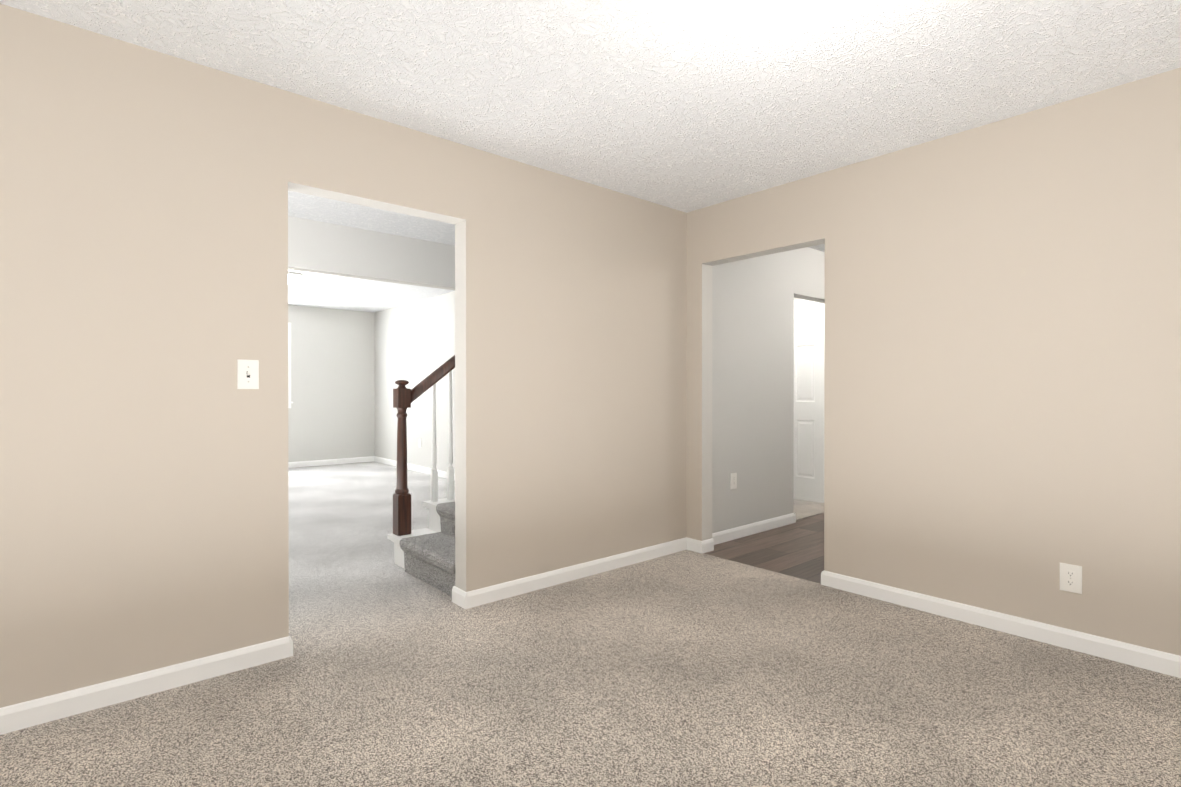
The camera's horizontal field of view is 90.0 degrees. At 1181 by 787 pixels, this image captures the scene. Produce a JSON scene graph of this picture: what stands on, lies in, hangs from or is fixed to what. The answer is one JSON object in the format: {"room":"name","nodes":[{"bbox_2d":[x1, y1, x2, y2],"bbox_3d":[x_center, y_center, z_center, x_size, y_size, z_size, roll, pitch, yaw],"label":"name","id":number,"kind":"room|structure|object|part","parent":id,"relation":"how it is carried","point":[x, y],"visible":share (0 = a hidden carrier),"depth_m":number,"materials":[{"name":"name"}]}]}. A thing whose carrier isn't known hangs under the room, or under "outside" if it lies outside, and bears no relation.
{"room":"empty living room","nodes":[
{"label":"empty living room","id":0,"kind":"room"},
{"bbox_2d":[288,305,374,461],"bbox_3d":[-4.042,-0.108,9.324,1.470,2.440,0.120,0,0,-41],"label":"wall","id":1,"kind":"structure","parent":0,"point":[331,412],"depth_m":9.24,"materials":[{"name":"grey paint"}]},
{"bbox_2d":[0,4,686,707],"bbox_3d":[-1.459,-0.085,2.499,5.600,2.440,0.120,0,0,-41],"label":"wall","id":2,"kind":"structure","parent":0,"point":[144,523],"depth_m":2.39,"materials":[{"name":"beige paint"}]},
{"bbox_2d":[0,636,289,734],"bbox_3d":[-2.417,1.096,1.585,2.950,0.085,0.014,0,0,-41],"label":"baseboard","id":3,"kind":"structure","parent":2,"relation":"attached to","point":[26,714],"depth_m":2.20,"materials":[{"name":"white wood"}]},
{"bbox_2d":[237,359,258,388],"bbox_3d":[-1.415,-0.079,2.445,0.078,0.122,0.019,0,0,-41],"label":"switch plate","id":4,"kind":"object","parent":2,"relation":"attached to","point":[247,374],"visible":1,"depth_m":2.44,"materials":[{"name":"white plastic"}]},
{"bbox_2d":[289,636,292,656],"bbox_3d":[-1.340,1.093,2.606,0.014,0.085,0.148,0,0,-41],"label":"baseboard","id":5,"kind":"structure","parent":2,"relation":"attached to","point":[291,646],"depth_m":2.55,"materials":[{"name":"white wood"}]},
{"bbox_2d":[452,586,467,608],"bbox_3d":[-0.701,1.091,3.160,0.014,0.085,0.148,0,0,-41],"label":"baseboard","id":6,"kind":"structure","parent":2,"relation":"attached to","point":[459,597],"depth_m":3.15,"materials":[{"name":"white wood"}]},
{"bbox_2d":[467,537,686,608],"bbox_3d":[0.025,1.089,3.700,1.790,0.085,0.014,0,0,-41],"label":"baseboard","id":7,"kind":"structure","parent":2,"relation":"attached to","point":[492,593],"depth_m":3.56,"materials":[{"name":"white wood"}]},
{"bbox_2d":[375,291,454,472],"bbox_3d":[-1.594,-0.102,7.528,0.120,2.440,5.800,0,0,-41],"label":"wall","id":8,"kind":"structure","parent":0,"point":[414,343],"depth_m":8.48,"materials":[{"name":"grey paint"}]},
{"bbox_2d":[374,456,454,479],"bbox_3d":[-1.645,1.076,7.488,0.014,0.085,5.800,0,0,-41],"label":"baseboard","id":9,"kind":"structure","parent":8,"relation":"attached to","point":[426,470],"depth_m":8.51,"materials":[{"name":"white wood"}]},
{"bbox_2d":[357,461,823,520],"bbox_3d":[-0.167,1.160,8.130,3.720,0.112,7.005,0,0,-41],"label":"floor","id":10,"kind":"structure","parent":0,"point":[410,473],"depth_m":6.58,"materials":[{"name":"white"}]},
{"bbox_2d":[0,463,1180,786],"bbox_3d":[-2.202,1.183,3.269,5.720,0.100,11.690,0,0,-41],"label":"floor carpet","id":11,"kind":"object","parent":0,"point":[686,669],"visible":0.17,"depth_m":2.21,"materials":[{"name":"beige carpet"}]},
{"bbox_2d":[387,355,454,596],"bbox_3d":[-0.099,-0.191,4.401,2.554,2.641,0.965,0,0,-41],"label":"staircase","id":12,"kind":"structure","parent":11,"relation":"on","point":[426,555],"depth_m":3.92,"materials":[{"name":"white"}]},
{"bbox_3d":[-0.483,-0.722,4.625,1.975,1.581,0.064,0,0,-41],"label":"handrail","id":13,"kind":"part","parent":12,"relation":"part of","materials":[{"name":"brown wood"}]},
{"bbox_2d":[0,0,1180,311],"bbox_3d":[-0.796,-1.371,4.478,9.440,0.120,11.690,0,0,-41],"label":"ceiling","id":14,"kind":"structure","parent":0,"point":[686,106],"depth_m":2.38,"materials":[{"name":"white paint"}]},
{"bbox_2d":[288,271,303,284],"bbox_3d":[-3.355,-1.251,6.502,0.364,0.135,0.364,0,0,-41],"label":"ceiling light","id":15,"kind":"object","parent":14,"relation":"attached to","point":[295,277],"visible":0.46,"depth_m":6.44,"materials":[{"name":"white"}]},
{"bbox_2d":[288,216,454,289],"bbox_3d":[-2.624,-1.122,4.093,5.930,0.375,0.120,0,0,-41],"label":"header beam","id":16,"kind":"structure","parent":14,"relation":"attached to","point":[314,246],"depth_m":4.74,"materials":[{"name":"white paint"}]},
{"bbox_2d":[704,514,823,583],"bbox_3d":[3.609,1.181,3.770,3.720,0.100,4.840,0,0,-41],"label":"floor","id":17,"kind":"structure","parent":0,"point":[796,549],"depth_m":4.28,"materials":[{"name":"wood"}]},
{"bbox_2d":[712,247,824,532],"bbox_3d":[1.650,-0.093,5.126,2.300,2.440,0.120,0,0,-41],"label":"wall","id":18,"kind":"structure","parent":0,"point":[753,373],"depth_m":4.78,"materials":[{"name":"grey paint"}]},
{"bbox_2d":[730,473,736,488],"bbox_3d":[1.110,0.678,4.576,0.078,0.122,0.008,0,0,-41],"label":"outlet","id":19,"kind":"object","parent":18,"relation":"attached to","point":[733,480],"visible":1,"depth_m":4.57,"materials":[{"name":"white plastic"}]},
{"bbox_2d":[712,513,794,544],"bbox_3d":[1.301,1.085,4.739,1.260,0.085,0.014,0,0,-41],"label":"baseboard","id":20,"kind":"structure","parent":18,"relation":"attached to","point":[745,530],"depth_m":4.73,"materials":[{"name":"white wood"}]},
{"bbox_2d":[686,68,1180,655],"bbox_3d":[2.209,-0.085,2.633,0.120,2.440,4.720,0,0,-41],"label":"wall","id":21,"kind":"structure","parent":0,"point":[1002,401],"depth_m":2.82,"materials":[{"name":"beige paint"}]},
{"bbox_2d":[686,537,700,552],"bbox_3d":[0.737,1.087,4.234,0.014,0.085,0.140,0,0,-41],"label":"baseboard","id":22,"kind":"structure","parent":21,"relation":"attached to","point":[693,545],"depth_m":4.22,"materials":[{"name":"white wood"}]},
{"bbox_2d":[700,538,713,553],"bbox_3d":[0.833,1.087,4.215,0.134,0.085,0.014,0,0,-41],"label":"baseboard","id":23,"kind":"structure","parent":21,"relation":"attached to","point":[707,545],"depth_m":4.21,"materials":[{"name":"white wood"}]},
{"bbox_2d":[823,570,1180,677],"bbox_3d":[2.541,1.094,2.151,0.014,0.085,3.550,0,0,-41],"label":"baseboard","id":24,"kind":"structure","parent":21,"relation":"attached to","point":[1166,663],"depth_m":2.76,"materials":[{"name":"white wood"}]},
{"bbox_2d":[1060,563,1081,593],"bbox_3d":[2.134,0.821,2.624,0.008,0.122,0.078,0,0,-41],"label":"outlet","id":25,"kind":"object","parent":21,"relation":"attached to","point":[1070,578],"visible":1,"depth_m":2.62,"materials":[{"name":"white plastic"}]},
{"bbox_3d":[2.123,-0.098,6.428,0.120,2.440,1.230,0,0,-41],"label":"wall","id":26,"kind":"structure","parent":0,"visible":0},
{"bbox_2d":[794,299,818,305],"bbox_3d":[2.154,0.066,6.290,0.016,2.114,0.904,0,0,-41],"label":"door frame","id":27,"kind":"structure","parent":26,"relation":"attached to","point":[799,302],"depth_m":6.19,"materials":[{"name":"white"}]},
{"bbox_2d":[794,303,824,502],"bbox_3d":[2.120,0.096,6.261,0.085,2.030,0.760,0,0,-41],"label":"door","id":28,"kind":"structure","parent":26,"relation":"in","point":[809,343],"depth_m":6.11,"materials":[{"name":"white wood"}]},
{"bbox_3d":[-6.684,-0.100,7.036,3.640,2.440,0.120,0,0,-41],"label":"wall","id":29,"kind":"structure","parent":0,"visible":0},
{"bbox_2d":[288,456,374,467],"bbox_3d":[-5.775,1.075,7.739,5.930,0.085,0.014,0,0,-41],"label":"baseboard","id":30,"kind":"structure","parent":29,"relation":"attached to","point":[328,462],"depth_m":9.22,"materials":[{"name":"white wood"}]},
{"bbox_3d":[-4.953,0.620,8.538,0.940,0.990,0.120,0,0,-41],"label":"wall","id":31,"kind":"structure","parent":0,"visible":0},
{"bbox_2d":[288,323,292,407],"bbox_3d":[-4.940,-0.418,8.519,1.156,1.280,0.160,0,0,-41],"label":"double-hung window","id":32,"kind":"structure","parent":31,"relation":"in","point":[289,365],"depth_m":8.83,"materials":[{"name":"white"}]}
]}

